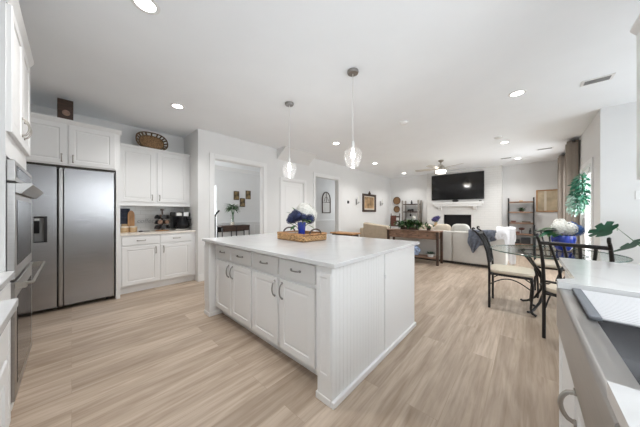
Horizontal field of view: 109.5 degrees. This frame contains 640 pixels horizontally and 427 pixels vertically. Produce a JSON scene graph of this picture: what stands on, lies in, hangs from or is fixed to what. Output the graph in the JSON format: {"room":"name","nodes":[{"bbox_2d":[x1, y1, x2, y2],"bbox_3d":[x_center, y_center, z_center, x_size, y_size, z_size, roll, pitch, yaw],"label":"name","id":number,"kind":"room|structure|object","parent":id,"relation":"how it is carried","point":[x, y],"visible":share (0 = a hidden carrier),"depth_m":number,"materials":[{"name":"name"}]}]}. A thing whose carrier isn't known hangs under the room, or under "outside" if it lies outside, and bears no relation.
{"room":"kitchen","nodes":[
{"label":"kitchen","id":0,"kind":"room"},
{"bbox_2d":[30,104,183,153],"bbox_3d":[-3.620,-0.150,3.659,0.120,2.740,2.500,0,0,42],"label":"wall","id":1,"kind":"structure","parent":0,"point":[175,143],"depth_m":3.88,"materials":[{"name":"paint"}]},
{"bbox_2d":[120,206,183,230],"bbox_3d":[-3.083,0.078,4.150,0.014,0.456,1.046,0,0,42],"label":"backsplash","id":2,"kind":"structure","parent":1,"relation":"attached to","point":[141,212],"depth_m":4.10,"materials":[{"name":"tile"}]},
{"bbox_2d":[120,143,189,206],"bbox_3d":[-2.947,-0.620,4.027,0.382,0.990,1.046,0,0,42],"label":"upper cabinet","id":3,"kind":"object","parent":1,"relation":"attached to","point":[148,176],"visible":0.94,"depth_m":3.87,"materials":[{"name":"white paint"}]},
{"bbox_2d":[135,131,167,149],"bbox_3d":[-2.949,-1.269,3.975,0.152,0.335,0.472,0,0,42],"label":"woven tray","id":4,"kind":"object","parent":3,"relation":"on","point":[146,140],"visible":0.8,"depth_m":3.98,"materials":[{"name":"brown wicker"}]},
{"bbox_2d":[184,130,195,279],"bbox_3d":[-2.505,-0.150,4.416,0.750,2.740,0.120,0,0,42],"label":"wall","id":5,"kind":"structure","parent":0,"point":[190,140],"depth_m":4.22,"materials":[{"name":"paint"}]},
{"bbox_2d":[215,169,259,236],"bbox_3d":[-3.721,-0.150,6.847,0.120,2.740,5.120,0,0,42],"label":"wall","id":6,"kind":"structure","parent":0,"point":[226,182],"depth_m":7.74,"materials":[{"name":"paint"}]},
{"bbox_2d":[234,191,238,199],"bbox_3d":[-2.845,-0.610,7.699,0.028,0.300,0.190,0,0,42],"label":"picture","id":7,"kind":"object","parent":6,"relation":"attached to","point":[236,193],"visible":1,"depth_m":7.68,"materials":[{"name":"brown wood"}]},
{"bbox_2d":[215,165,259,174],"bbox_3d":[-3.139,-1.465,6.283,1.500,0.110,4.930,0,0,42],"label":"trim","id":8,"kind":"structure","parent":6,"relation":"attached to","point":[216,166],"depth_m":7.66,"materials":[{"name":"white"}]},
{"bbox_2d":[219,221,259,222],"bbox_3d":[-2.085,0.295,7.441,1.500,0.050,1.800,0,0,42],"label":"trim","id":9,"kind":"structure","parent":6,"relation":"attached to","point":[234,221],"depth_m":7.82,"materials":[{"name":"white"}]},
{"bbox_2d":[221,224,259,236],"bbox_3d":[-2.634,0.690,7.940,0.015,0.620,1.700,0,0,42],"label":"trim","id":10,"kind":"structure","parent":6,"relation":"attached to","point":[240,224],"depth_m":8.12,"materials":[{"name":"white"}]},
{"bbox_2d":[240,198,244,206],"bbox_3d":[-2.697,-0.380,7.862,0.028,0.300,0.190,0,0,42],"label":"picture","id":11,"kind":"object","parent":6,"relation":"attached to","point":[242,200],"visible":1,"depth_m":7.85,"materials":[{"name":"brown wood"}]},
{"bbox_2d":[246,191,250,198],"bbox_3d":[-2.549,-0.660,8.025,0.028,0.300,0.190,0,0,42],"label":"picture","id":12,"kind":"object","parent":6,"relation":"attached to","point":[248,193],"visible":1,"depth_m":8.02,"materials":[{"name":"brown wood"}]},
{"bbox_2d":[9,253,564,426],"bbox_3d":[1.008,1.270,4.897,10.100,0.100,10.600,0,0,42],"label":"floor","id":13,"kind":"structure","parent":0,"point":[153,357],"depth_m":1.77,"materials":[{"name":"brown wood"}]},
{"bbox_2d":[0,324,7,426],"bbox_3d":[-1.073,0.778,0.299,0.749,0.884,0.698,0,0,42],"label":"base cabinet","id":14,"kind":"object","parent":13,"relation":"on","point":[4,336],"visible":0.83,"depth_m":0.76,"materials":[{"name":"white paint"}]},
{"bbox_2d":[0,271,17,335],"bbox_3d":[-1.305,0.321,0.518,1.428,0.030,0.730,0,0,42],"label":"countertop","id":15,"kind":"structure","parent":14,"relation":"on","point":[8,307],"depth_m":0.76,"materials":[{"name":"white stone"}]},
{"bbox_2d":[0,282,10,426],"bbox_3d":[-1.616,0.778,0.749,0.659,0.884,0.633,0,0,42],"label":"base cabinet","id":16,"kind":"object","parent":13,"relation":"on","point":[5,293],"visible":0.3,"depth_m":1.17,"materials":[{"name":"white paint"}]},
{"bbox_2d":[0,0,33,410],"bbox_3d":[-2.159,0.015,1.268,0.840,2.410,0.670,0,0,42],"label":"tall cabinet","id":17,"kind":"object","parent":13,"relation":"on","point":[16,59],"visible":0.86,"depth_m":1.22,"materials":[{"name":"white paint"}]},
{"bbox_2d":[6,159,44,402],"bbox_3d":[-2.099,0.365,1.275,0.780,1.310,0.661,0,0,42],"label":"double oven","id":18,"kind":"object","parent":17,"relation":"in","point":[20,190],"visible":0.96,"depth_m":1.28,"materials":[{"name":"silver metal"}]},
{"bbox_2d":[26,164,113,311],"bbox_3d":[-3.493,0.320,3.113,0.722,1.800,0.913,0,0,42],"label":"refrigerator","id":19,"kind":"object","parent":13,"relation":"on","point":[73,219],"visible":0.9,"depth_m":2.90,"materials":[{"name":"silver metal"}]},
{"bbox_2d":[26,112,121,298],"bbox_3d":[-3.478,0.015,3.121,0.814,2.410,1.035,0,0,42],"label":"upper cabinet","id":20,"kind":"object","parent":13,"relation":"on","point":[57,142],"visible":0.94,"depth_m":2.95,"materials":[{"name":"white paint"}]},
{"bbox_2d":[57,98,72,119],"bbox_3d":[-3.342,-1.325,2.967,0.102,0.320,0.140,0,0,42],"label":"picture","id":21,"kind":"object","parent":20,"relation":"on","point":[64,107],"visible":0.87,"depth_m":2.93,"materials":[{"name":"brown wood"}]},
{"bbox_2d":[62,110,69,115],"bbox_3d":[-3.303,-1.310,2.941,0.008,0.072,0.072,0,0,42],"label":"clock","id":22,"kind":"object","parent":21,"relation":"on","point":[64,112],"depth_m":2.94,"materials":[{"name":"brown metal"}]},
{"bbox_2d":[120,232,194,294],"bbox_3d":[-2.837,0.778,3.926,0.648,0.884,1.046,0,0,42],"label":"base cabinet","id":23,"kind":"object","parent":13,"relation":"on","point":[150,261],"visible":1,"depth_m":3.68,"materials":[{"name":"white paint"}]},
{"bbox_2d":[120,229,195,235],"bbox_3d":[-2.851,0.321,3.940,0.640,0.030,1.047,0,0,42],"label":"countertop","id":24,"kind":"structure","parent":23,"relation":"on","point":[146,232],"depth_m":3.75,"materials":[{"name":"beige stone"}]},
{"bbox_2d":[120,226,128,232],"bbox_3d":[-3.163,0.257,3.656,0.110,0.099,0.110,0,0,42],"label":"canister","id":25,"kind":"object","parent":24,"relation":"on","point":[123,229],"visible":0.98,"depth_m":3.62,"materials":[{"name":"beige wood"}]},
{"bbox_2d":[120,208,129,225],"bbox_3d":[-3.265,0.111,3.782,0.030,0.390,0.130,0,0,42],"label":"board","id":26,"kind":"object","parent":24,"relation":"on","point":[123,211],"visible":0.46,"depth_m":3.77,"materials":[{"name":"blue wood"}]},
{"bbox_2d":[128,211,134,225],"bbox_3d":[-3.185,0.128,3.811,0.018,0.354,0.090,0,0,42],"label":"cutting board","id":27,"kind":"object","parent":24,"relation":"on","point":[131,216],"visible":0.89,"depth_m":3.81,"materials":[{"name":"brown wood"}]},
{"bbox_2d":[129,226,136,231],"bbox_3d":[-3.089,0.257,3.737,0.110,0.099,0.110,0,0,42],"label":"canister","id":28,"kind":"object","parent":24,"relation":"on","point":[131,228],"visible":0.91,"depth_m":3.69,"materials":[{"name":"beige wood"}]},
{"bbox_2d":[154,209,169,230],"bbox_3d":[-2.817,0.111,4.037,0.231,0.390,0.231,0,0,42],"label":"pod carousel","id":29,"kind":"object","parent":24,"relation":"on","point":[162,227],"visible":1,"depth_m":3.98,"materials":[{"name":"black metal"}]},
{"bbox_2d":[170,212,191,229],"bbox_3d":[-2.598,0.139,4.223,0.374,0.335,0.260,0,0,42],"label":"coffee maker","id":30,"kind":"object","parent":24,"relation":"on","point":[178,220],"visible":1,"depth_m":4.16,"materials":[{"name":"black metal"}]},
{"bbox_2d":[215,210,219,237],"bbox_3d":[-2.713,0.562,5.934,0.048,1.316,0.170,0,0,42],"label":"stair rail","id":31,"kind":"object","parent":13,"relation":"on","point":[218,211],"visible":0.29,"depth_m":5.89,"materials":[{"name":"black metal"}]},
{"bbox_2d":[217,224,249,236],"bbox_3d":[-2.831,0.800,7.416,0.370,0.840,0.960,0,0,42],"label":"table","id":32,"kind":"object","parent":13,"relation":"on","point":[220,228],"visible":0.75,"depth_m":7.26,"materials":[{"name":"brown wood"}]},
{"bbox_3d":[-2.845,0.210,7.348,0.160,0.340,0.160,0,0,42],"label":"glass vase","id":33,"kind":"object","parent":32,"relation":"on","visible":0},
{"bbox_2d":[224,203,239,221],"bbox_3d":[-2.830,-0.034,7.350,0.566,0.613,0.612,0,0,42],"label":"stems","id":34,"kind":"object","parent":33,"relation":"in","point":[236,207],"visible":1,"depth_m":7.31,"materials":[{"name":"green plant"}]},
{"bbox_2d":[204,242,415,409],"bbox_3d":[-0.188,0.778,2.610,2.038,0.884,1.430,0,0,42],"label":"kitchen island","id":35,"kind":"object","parent":13,"relation":"on","point":[339,324],"visible":0.91,"depth_m":1.81,"materials":[{"name":"white paint"}]},
{"bbox_2d":[202,232,418,268],"bbox_3d":[-0.178,0.321,2.609,2.065,0.030,1.480,0,0,42],"label":"island countertop","id":36,"kind":"structure","parent":35,"relation":"on","point":[337,251],"depth_m":2.10,"materials":[{"name":"white stone"}]},
{"bbox_2d":[277,227,326,241],"bbox_3d":[-0.218,0.234,2.665,0.368,0.141,0.492,0,0,-45],"label":"wicker tray","id":37,"kind":"object","parent":36,"relation":"on","point":[310,236],"visible":0.94,"depth_m":2.53,"materials":[{"name":"brown wicker"}]},
{"bbox_2d":[297,222,305,236],"bbox_3d":[-0.220,0.198,2.715,0.108,0.190,0.108,0,0,42],"label":"flower vase","id":38,"kind":"object","parent":37,"relation":"in","point":[301,227],"visible":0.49,"depth_m":2.68,"materials":[{"name":"blue glass"}]},
{"bbox_2d":[286,203,316,229],"bbox_3d":[-0.233,0.059,2.715,0.375,0.386,0.310,0,0,18],"label":"hydrangea bouquet","id":39,"kind":"object","parent":38,"relation":"in","point":[305,212],"visible":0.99,"depth_m":2.65,"materials":[{"name":"white plant"}]},
{"bbox_2d":[330,231,360,236],"bbox_3d":[0.604,0.838,5.433,0.660,0.765,0.350,0,0,42],"label":"side table","id":40,"kind":"object","parent":13,"relation":"on","point":[337,232],"visible":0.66,"depth_m":5.32,"materials":[{"name":"brown wood"}]},
{"bbox_2d":[360,222,389,238],"bbox_3d":[1.872,0.752,7.220,1.010,0.935,0.840,0,0,42],"label":"armchair","id":41,"kind":"object","parent":13,"relation":"on","point":[370,230],"visible":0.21,"depth_m":6.92,"materials":[{"name":"beige fabric"}]},
{"bbox_2d":[390,213,399,228],"bbox_3d":[2.890,0.609,8.942,0.398,1.223,0.478,0,0,42],"label":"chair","id":42,"kind":"object","parent":13,"relation":"on","point":[392,217],"visible":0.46,"depth_m":9.12,"materials":[{"name":"brown wood"}]},
{"bbox_2d":[402,200,421,221],"bbox_3d":[3.647,0.350,8.985,0.690,1.740,0.324,0,0,42],"label":"ladder shelf","id":43,"kind":"object","parent":13,"relation":"on","point":[405,204],"visible":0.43,"depth_m":8.89,"materials":[{"name":"grey wood"}]},
{"bbox_2d":[387,228,442,265],"bbox_3d":[2.409,0.820,5.812,1.280,0.800,0.420,0,0,42],"label":"console table","id":44,"kind":"object","parent":13,"relation":"on","point":[436,235],"visible":0.78,"depth_m":5.53,"materials":[{"name":"brown wood"}]},
{"bbox_2d":[389,216,434,229],"bbox_3d":[2.354,0.232,5.868,1.156,0.368,0.377,0,0,42],"label":"plant","id":45,"kind":"object","parent":44,"relation":"on","point":[410,225],"visible":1,"depth_m":5.79,"materials":[{"name":"green plant"}]},
{"bbox_2d":[414,245,420,254],"bbox_3d":[2.446,0.938,5.779,0.230,0.235,0.230,0,0,42],"label":"ginger jar","id":46,"kind":"object","parent":44,"relation":"on","point":[417,249],"visible":0.74,"depth_m":5.69,"materials":[{"name":"blue ceramic"}]},
{"bbox_2d":[414,254,439,259],"bbox_3d":[2.409,1.067,5.812,1.140,0.025,0.360,0,0,42],"label":"shelf","id":47,"kind":"object","parent":44,"relation":"attached to","point":[420,255],"depth_m":5.54,"materials":[{"name":"brown wood"}]},
{"bbox_2d":[425,252,435,256],"bbox_3d":[2.704,0.996,5.522,0.254,0.118,0.248,0,0,42],"label":"shelf plant","id":48,"kind":"object","parent":44,"relation":"on","point":[430,254],"visible":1,"depth_m":5.49,"materials":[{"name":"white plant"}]},
{"bbox_2d":[390,228,508,267],"bbox_3d":[3.305,0.825,6.024,2.620,0.790,0.920,0,0,42],"label":"sofa","id":49,"kind":"object","parent":13,"relation":"on","point":[456,249],"visible":0.55,"depth_m":5.38,"materials":[{"name":"grey fabric"}]},
{"bbox_2d":[419,224,433,229],"bbox_3d":[2.893,0.520,6.196,0.410,0.460,0.200,0,0,42],"label":"sofa pillow","id":50,"kind":"object","parent":49,"relation":"on","point":[432,228],"visible":0.14,"depth_m":6.11,"materials":[{"name":"beige fabric"}]},
{"bbox_2d":[434,224,450,230],"bbox_3d":[3.211,0.505,5.907,0.410,0.460,0.200,0,0,42],"label":"sofa pillow","id":51,"kind":"object","parent":49,"relation":"on","point":[446,227],"visible":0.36,"depth_m":5.83,"materials":[{"name":"beige fabric"}]},
{"bbox_2d":[451,224,469,230],"bbox_3d":[3.507,0.490,5.637,0.410,0.460,0.200,0,0,42],"label":"sofa pillow","id":52,"kind":"object","parent":49,"relation":"on","point":[456,227],"visible":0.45,"depth_m":5.57,"materials":[{"name":"grey fabric"}]},
{"bbox_2d":[468,229,495,252],"bbox_3d":[3.730,0.633,5.180,0.525,0.531,0.441,0,0,42],"label":"throw blanket","id":53,"kind":"object","parent":49,"relation":"on","point":[474,241],"visible":0.75,"depth_m":5.10,"materials":[{"name":"grey fabric"}]},
{"bbox_2d":[495,226,515,263],"bbox_3d":[4.062,0.670,4.929,0.334,0.775,0.505,0,0,42],"label":"blanket","id":54,"kind":"object","parent":49,"relation":"on","point":[508,234],"visible":0.96,"depth_m":4.73,"materials":[{"name":"white fabric"}]},
{"bbox_2d":[472,226,536,316],"bbox_3d":[2.440,0.703,3.012,0.647,1.034,0.449,0,0,42],"label":"dining chair","id":55,"kind":"object","parent":13,"relation":"on","point":[517,272],"visible":0.98,"depth_m":2.93,"materials":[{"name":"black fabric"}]},
{"bbox_2d":[508,197,534,255],"bbox_3d":[6.045,0.375,6.803,0.593,1.690,0.324,0,0,42],"label":"shelf","id":56,"kind":"object","parent":13,"relation":"on","point":[533,201],"visible":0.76,"depth_m":6.62,"materials":[{"name":"black metal"}]},
{"bbox_2d":[521,237,530,243],"bbox_3d":[6.101,0.805,6.698,0.210,0.190,0.120,0,0,42],"label":"storage box","id":57,"kind":"object","parent":56,"relation":"on","point":[524,240],"visible":0.99,"depth_m":6.66,"materials":[{"name":"black plastic"}]},
{"bbox_2d":[534,225,575,297],"bbox_3d":[3.489,0.703,3.359,0.449,1.034,0.647,0,0,42],"label":"dining chair","id":58,"kind":"object","parent":13,"relation":"on","point":[549,264],"visible":0.32,"depth_m":3.34,"materials":[{"name":"black metal"}]},
{"bbox_2d":[490,245,632,312],"bbox_3d":[2.876,0.846,2.818,1.213,0.747,1.213,0,0,42],"label":"dining table","id":59,"kind":"object","parent":13,"relation":"on","point":[528,257],"visible":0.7,"depth_m":2.80,"materials":[{"name":"clear glass"}]},
{"bbox_2d":[550,235,576,250],"bbox_3d":[3.147,0.378,2.923,0.236,0.190,0.236,0,0,42],"label":"flower bowl","id":60,"kind":"object","parent":59,"relation":"on","point":[564,239],"visible":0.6,"depth_m":2.85,"materials":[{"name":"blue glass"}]},
{"bbox_2d":[532,219,584,237],"bbox_3d":[3.092,0.239,2.913,0.581,0.350,0.265,0,0,0],"label":"bouquet","id":61,"kind":"object","parent":60,"relation":"in","point":[560,226],"visible":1,"depth_m":2.88,"materials":[{"name":"white plant"}]},
{"bbox_2d":[557,334,584,426],"bbox_3d":[1.038,0.878,0.499,0.716,0.683,0.935,0,0,42],"label":"base cabinet","id":62,"kind":"object","parent":13,"relation":"on","point":[570,414],"visible":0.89,"depth_m":0.82,"materials":[{"name":"white paint"}]},
{"bbox_2d":[535,233,614,338],"bbox_3d":[2.415,0.703,2.103,0.647,1.034,0.449,0,0,-31],"label":"dining chair","id":63,"kind":"object","parent":13,"relation":"on","point":[551,289],"visible":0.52,"depth_m":2.11,"materials":[{"name":"black metal"}]},
{"bbox_2d":[587,221,639,251],"bbox_3d":[3.809,0.655,2.460,1.172,1.130,0.762,0,0,-6],"label":"monstera plant","id":64,"kind":"object","parent":13,"relation":"on","point":[601,230],"visible":0.97,"depth_m":2.69,"materials":[{"name":"green plant"}]},
{"bbox_3d":[0.250,0.778,-0.403,0.668,0.884,1.440,0,0,42],"label":"base cabinet","id":65,"kind":"object","parent":13,"relation":"on","visible":0},
{"bbox_2d":[557,257,639,426],"bbox_3d":[0.817,0.321,0.224,0.693,0.029,3.150,0,0,42],"label":"countertop","id":66,"kind":"structure","parent":65,"relation":"on","point":[622,279],"depth_m":0.99,"materials":[{"name":"white stone"}]},
{"bbox_2d":[557,287,639,426],"bbox_3d":[0.997,0.452,0.540,0.532,0.232,0.940,0,0,42],"label":"sink","id":67,"kind":"object","parent":66,"relation":"in","point":[597,353],"visible":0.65,"depth_m":0.61,"materials":[{"name":"metal"}]},
{"bbox_2d":[572,288,639,327],"bbox_3d":[1.138,0.328,0.695,0.452,0.014,0.360,0,0,42],"label":"rack","id":68,"kind":"object","parent":67,"relation":"on","point":[598,306],"visible":1,"depth_m":0.78,"materials":[{"name":"grey plastic"}]},
{"bbox_2d":[597,320,639,384],"bbox_3d":[0.999,0.456,0.537,0.439,0.224,0.752,0,0,42],"label":"basin","id":69,"kind":"object","parent":67,"relation":"in","point":[621,342],"depth_m":0.86,"materials":[{"name":"metal"}]},
{"bbox_2d":[196,129,390,280],"bbox_3d":[0.394,-0.150,6.956,0.120,2.740,7.780,0,0,42],"label":"wall","id":70,"kind":"structure","parent":0,"point":[353,182],"depth_m":5.35,"materials":[{"name":"paint"}]},
{"bbox_2d":[198,274,203,281],"bbox_3d":[0.444,1.155,6.910,0.016,0.130,7.780,0,0,42],"label":"baseboard","id":71,"kind":"structure","parent":70,"relation":"attached to","point":[200,276],"depth_m":4.05,"materials":[{"name":"white wood"}]},
{"bbox_2d":[209,153,266,237],"bbox_3d":[-1.665,0.048,4.678,0.140,2.345,1.250,0,0,42],"label":"trim","id":72,"kind":"structure","parent":70,"relation":"attached to","point":[213,157],"depth_m":4.55,"materials":[{"name":"white wood"}]},
{"bbox_2d":[283,181,302,230],"bbox_3d":[-0.678,0.212,5.704,0.100,1.995,0.705,0,0,42],"label":"door","id":73,"kind":"structure","parent":70,"relation":"in","point":[292,192],"depth_m":5.67,"materials":[{"name":"white wood"}]},
{"bbox_2d":[280,177,305,230],"bbox_3d":[-0.702,0.172,5.736,0.140,2.095,0.870,0,0,42],"label":"trim","id":74,"kind":"structure","parent":70,"relation":"attached to","point":[282,179],"depth_m":5.42,"materials":[{"name":"white wood"}]},
{"bbox_2d":[313,172,339,231],"bbox_3d":[0.179,0.043,6.705,0.140,2.355,1.210,0,0,42],"label":"trim","id":75,"kind":"structure","parent":70,"relation":"attached to","point":[336,179],"depth_m":7.05,"materials":[{"name":"white wood"}]},
{"bbox_2d":[362,191,375,211],"bbox_3d":[1.848,-0.445,8.431,0.045,0.769,0.960,0,0,42],"label":"framed painting","id":76,"kind":"object","parent":70,"relation":"attached to","point":[368,200],"visible":1,"depth_m":8.39,"materials":[{"name":"beige paper"}]},
{"bbox_2d":[365,197,373,208],"bbox_3d":[1.844,-0.400,8.435,0.003,0.420,0.660,0,0,42],"label":"print","id":77,"kind":"object","parent":76,"relation":"attached to","point":[369,201],"depth_m":8.44},
{"bbox_2d":[277,146,316,165],"bbox_3d":[-0.543,-1.400,5.591,0.329,0.240,1.040,0,0,42],"label":"wall","id":78,"kind":"structure","parent":0,"point":[297,156],"depth_m":5.52,"materials":[{"name":"paint"}]},
{"bbox_2d":[316,177,334,234],"bbox_3d":[0.074,-0.150,8.788,0.120,2.740,3.100,0,0,42],"label":"wall","id":79,"kind":"structure","parent":0,"point":[322,185],"depth_m":8.81,"materials":[{"name":"paint"}]},
{"bbox_2d":[322,192,330,212],"bbox_3d":[0.251,-0.432,8.871,0.040,0.843,0.510,0,0,42],"label":"arched mirror","id":80,"kind":"object","parent":79,"relation":"attached to","point":[326,200],"visible":1,"depth_m":8.87,"materials":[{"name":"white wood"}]},
{"bbox_2d":[18,0,639,177],"bbox_3d":[1.008,-1.570,4.897,10.100,0.100,10.600,0,0,42],"label":"ceiling","id":81,"kind":"structure","parent":0,"point":[449,69],"depth_m":2.40,"materials":[{"name":"paint"}]},
{"bbox_2d":[130,0,160,14],"bbox_3d":[-1.267,-1.517,1.639,0.180,0.006,0.180,0,0,42],"label":"recessed light","id":82,"kind":"object","parent":81,"relation":"in","point":[151,7],"visible":1,"depth_m":1.66,"materials":[{"name":"white plastic"}]},
{"bbox_2d":[170,103,184,108],"bbox_3d":[-2.013,-1.517,3.197,0.180,0.006,0.180,0,0,42],"label":"recessed light","id":83,"kind":"object","parent":81,"relation":"in","point":[174,105],"visible":1,"depth_m":3.20,"materials":[{"name":"white"}]},
{"bbox_2d":[285,101,293,170],"bbox_3d":[-0.423,-1.005,3.116,0.198,1.030,0.198,0,0,42],"label":"pendant lamp","id":84,"kind":"object","parent":81,"relation":"hanging from","point":[289,104],"visible":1,"depth_m":3.11,"materials":[{"name":"white metal"}]},
{"bbox_2d":[347,67,358,158],"bbox_3d":[0.351,-1.005,2.412,0.198,1.030,0.198,0,0,42],"label":"pendant lamp","id":85,"kind":"object","parent":81,"relation":"hanging from","point":[351,72],"visible":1,"depth_m":2.40,"materials":[{"name":"silver metal"}]},
{"bbox_2d":[415,160,465,173],"bbox_3d":[3.408,-1.329,6.460,1.308,0.382,1.330,0,0,42],"label":"ceiling fan","id":86,"kind":"object","parent":81,"relation":"hanging from","point":[440,169],"visible":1,"depth_m":6.38,"materials":[{"name":"silver metal"}]},
{"bbox_2d":[508,89,526,96],"bbox_3d":[2.491,-1.517,2.857,0.180,0.006,0.180,0,0,42],"label":"recessed light","id":87,"kind":"object","parent":81,"relation":"in","point":[518,92],"visible":1,"depth_m":2.85,"materials":[{"name":"white"}]},
{"bbox_2d":[580,73,615,86],"bbox_3d":[3.149,-1.514,2.570,0.240,0.012,0.150,0,0,42],"label":"ceiling vent","id":88,"kind":"object","parent":81,"relation":"in","point":[609,76],"visible":1,"depth_m":2.56,"materials":[{"name":"white metal"}]},
{"bbox_2d":[427,165,501,229],"bbox_3d":[4.960,-0.150,7.925,2.230,2.740,0.200,0,0,42],"label":"wall","id":89,"kind":"structure","parent":0,"point":[488,216],"depth_m":7.42,"materials":[{"name":"white paint"}]},
{"bbox_2d":[444,215,470,228],"bbox_3d":[4.880,0.320,8.008,0.838,0.558,0.175,0,0,42],"label":"firebox","id":90,"kind":"object","parent":89,"relation":"in","point":[450,220],"visible":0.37,"depth_m":7.95,"materials":[{"name":"black metal"}]},
{"bbox_2d":[432,171,483,200],"bbox_3d":[4.773,-0.940,7.920,1.600,0.910,0.059,0,0,42],"label":"television","id":91,"kind":"object","parent":89,"relation":"attached to","point":[469,185],"visible":1,"depth_m":7.85,"materials":[{"name":"black plastic"}]},
{"bbox_2d":[433,201,483,209],"bbox_3d":[4.748,-0.260,7.848,1.500,0.280,0.200,0,0,42],"label":"mantel shelf","id":92,"kind":"object","parent":89,"relation":"attached to","point":[474,204],"visible":1,"depth_m":7.74,"materials":[{"name":"white wood"}]},
{"bbox_2d":[391,160,557,249],"bbox_3d":[4.421,-0.150,8.632,6.920,2.740,0.120,0,0,42],"label":"wall","id":93,"kind":"structure","parent":0,"point":[519,181],"depth_m":7.00,"materials":[{"name":"paint"}]},
{"bbox_2d":[393,197,400,204],"bbox_3d":[3.259,-0.542,9.570,0.328,0.328,0.057,0,0,42],"label":"wall basket","id":94,"kind":"object","parent":93,"relation":"attached to","point":[396,200],"visible":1,"depth_m":9.59,"materials":[{"name":"brown wicker"}]},
{"bbox_2d":[394,206,399,212],"bbox_3d":[3.259,-0.180,9.570,0.280,0.280,0.057,0,0,42],"label":"wall basket","id":95,"kind":"object","parent":93,"relation":"attached to","point":[396,208],"visible":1,"depth_m":9.57,"materials":[{"name":"brown wicker"}]},
{"bbox_2d":[515,249,555,254],"bbox_3d":[4.954,1.155,8.055,5.114,0.130,0.016,0,0,42],"label":"baseboard","id":96,"kind":"structure","parent":93,"relation":"attached to","point":[516,250],"depth_m":6.76,"materials":[{"name":"white wood"}]},
{"bbox_2d":[536,189,557,211],"bbox_3d":[6.622,-0.370,6.528,0.550,0.640,0.030,0,0,42],"label":"framed map","id":97,"kind":"object","parent":93,"relation":"attached to","point":[546,200],"visible":0.66,"depth_m":6.56,"materials":[{"name":"beige paper"}]},
{"bbox_2d":[578,106,613,261],"bbox_3d":[5.499,-0.150,4.765,0.120,2.740,4.150,0,0,42],"label":"wall","id":98,"kind":"structure","parent":0,"point":[597,140],"depth_m":3.26,"materials":[{"name":"paint"}]},
{"bbox_2d":[581,166,590,259],"bbox_3d":[4.715,0.200,3.984,0.109,2.020,0.900,0,0,42],"label":"door","id":99,"kind":"structure","parent":98,"relation":"in","point":[585,219],"depth_m":4.21,"materials":[{"name":"white"}]},
{"bbox_2d":[565,167,590,216],"bbox_3d":[4.556,-0.364,4.002,0.330,0.872,0.412,0,0,42],"label":"swag","id":100,"kind":"object","parent":99,"relation":"hanging from","point":[581,200],"visible":1,"depth_m":3.94,"materials":[{"name":"green plant"}]},
{"bbox_2d":[580,157,593,259],"bbox_3d":[4.703,0.160,3.995,0.020,2.120,1.080,0,0,42],"label":"trim","id":101,"kind":"structure","parent":98,"relation":"attached to","point":[591,160],"depth_m":3.62,"materials":[{"name":"white"}]},
{"bbox_3d":[5.742,-1.435,5.213,0.122,0.043,2.164,0,0,42],"label":"curtain rod","id":102,"kind":"object","parent":98,"relation":"attached to","visible":0},
{"bbox_2d":[557,155,564,260],"bbox_3d":[6.211,-0.138,5.790,0.173,2.655,0.524,0,0,42],"label":"curtain","id":103,"kind":"object","parent":102,"relation":"hanging from","point":[561,159],"visible":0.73,"depth_m":5.67,"materials":[{"name":"brown fabric"}]},
{"bbox_2d":[565,140,578,256],"bbox_3d":[5.174,-0.138,4.651,0.173,2.655,0.404,0,0,42],"label":"curtain","id":104,"kind":"object","parent":102,"relation":"hanging from","point":[571,148],"visible":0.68,"depth_m":4.54,"materials":[{"name":"brown fabric"}]},
{"bbox_2d":[614,101,639,264],"bbox_3d":[4.734,-0.150,2.736,1.480,2.740,0.120,0,0,42],"label":"wall","id":105,"kind":"structure","parent":0,"point":[626,207],"depth_m":3.12,"materials":[{"name":"paint"}]},
{"bbox_2d":[635,190,639,198],"bbox_3d":[4.303,-0.250,3.042,0.070,0.120,0.008,0,0,42],"label":"light switch","id":106,"kind":"object","parent":105,"relation":"attached to","point":[637,193],"visible":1,"depth_m":3.05,"materials":[{"name":"white plastic"}]},
{"bbox_3d":[1.188,-0.150,0.028,0.120,2.740,3.360,0,0,42],"label":"wall","id":107,"kind":"structure","parent":0,"visible":0},
{"bbox_2d":[630,14,639,179],"bbox_3d":[1.824,-0.647,1.061,0.330,0.935,0.585,0,0,42],"label":"upper cabinet","id":108,"kind":"object","parent":107,"relation":"attached to","point":[635,29],"visible":1,"depth_m":1.32,"materials":[{"name":"white paint"}]},
{"bbox_3d":[4.110,0.845,8.023,0.440,0.750,0.440,0,0,42],"label":"end table","id":109,"kind":"object","parent":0,"visible":0},
{"bbox_3d":[4.110,0.390,8.023,0.140,0.160,0.140,0,0,42],"label":"flower pot","id":110,"kind":"object","parent":109,"relation":"on","visible":0},
{"bbox_2d":[431,215,440,221],"bbox_3d":[4.100,0.238,8.023,0.244,0.346,0.327,0,0,-30],"label":"flowers","id":111,"kind":"object","parent":110,"relation":"in","point":[435,218],"visible":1,"depth_m":7.96,"materials":[{"name":"blue plant"}]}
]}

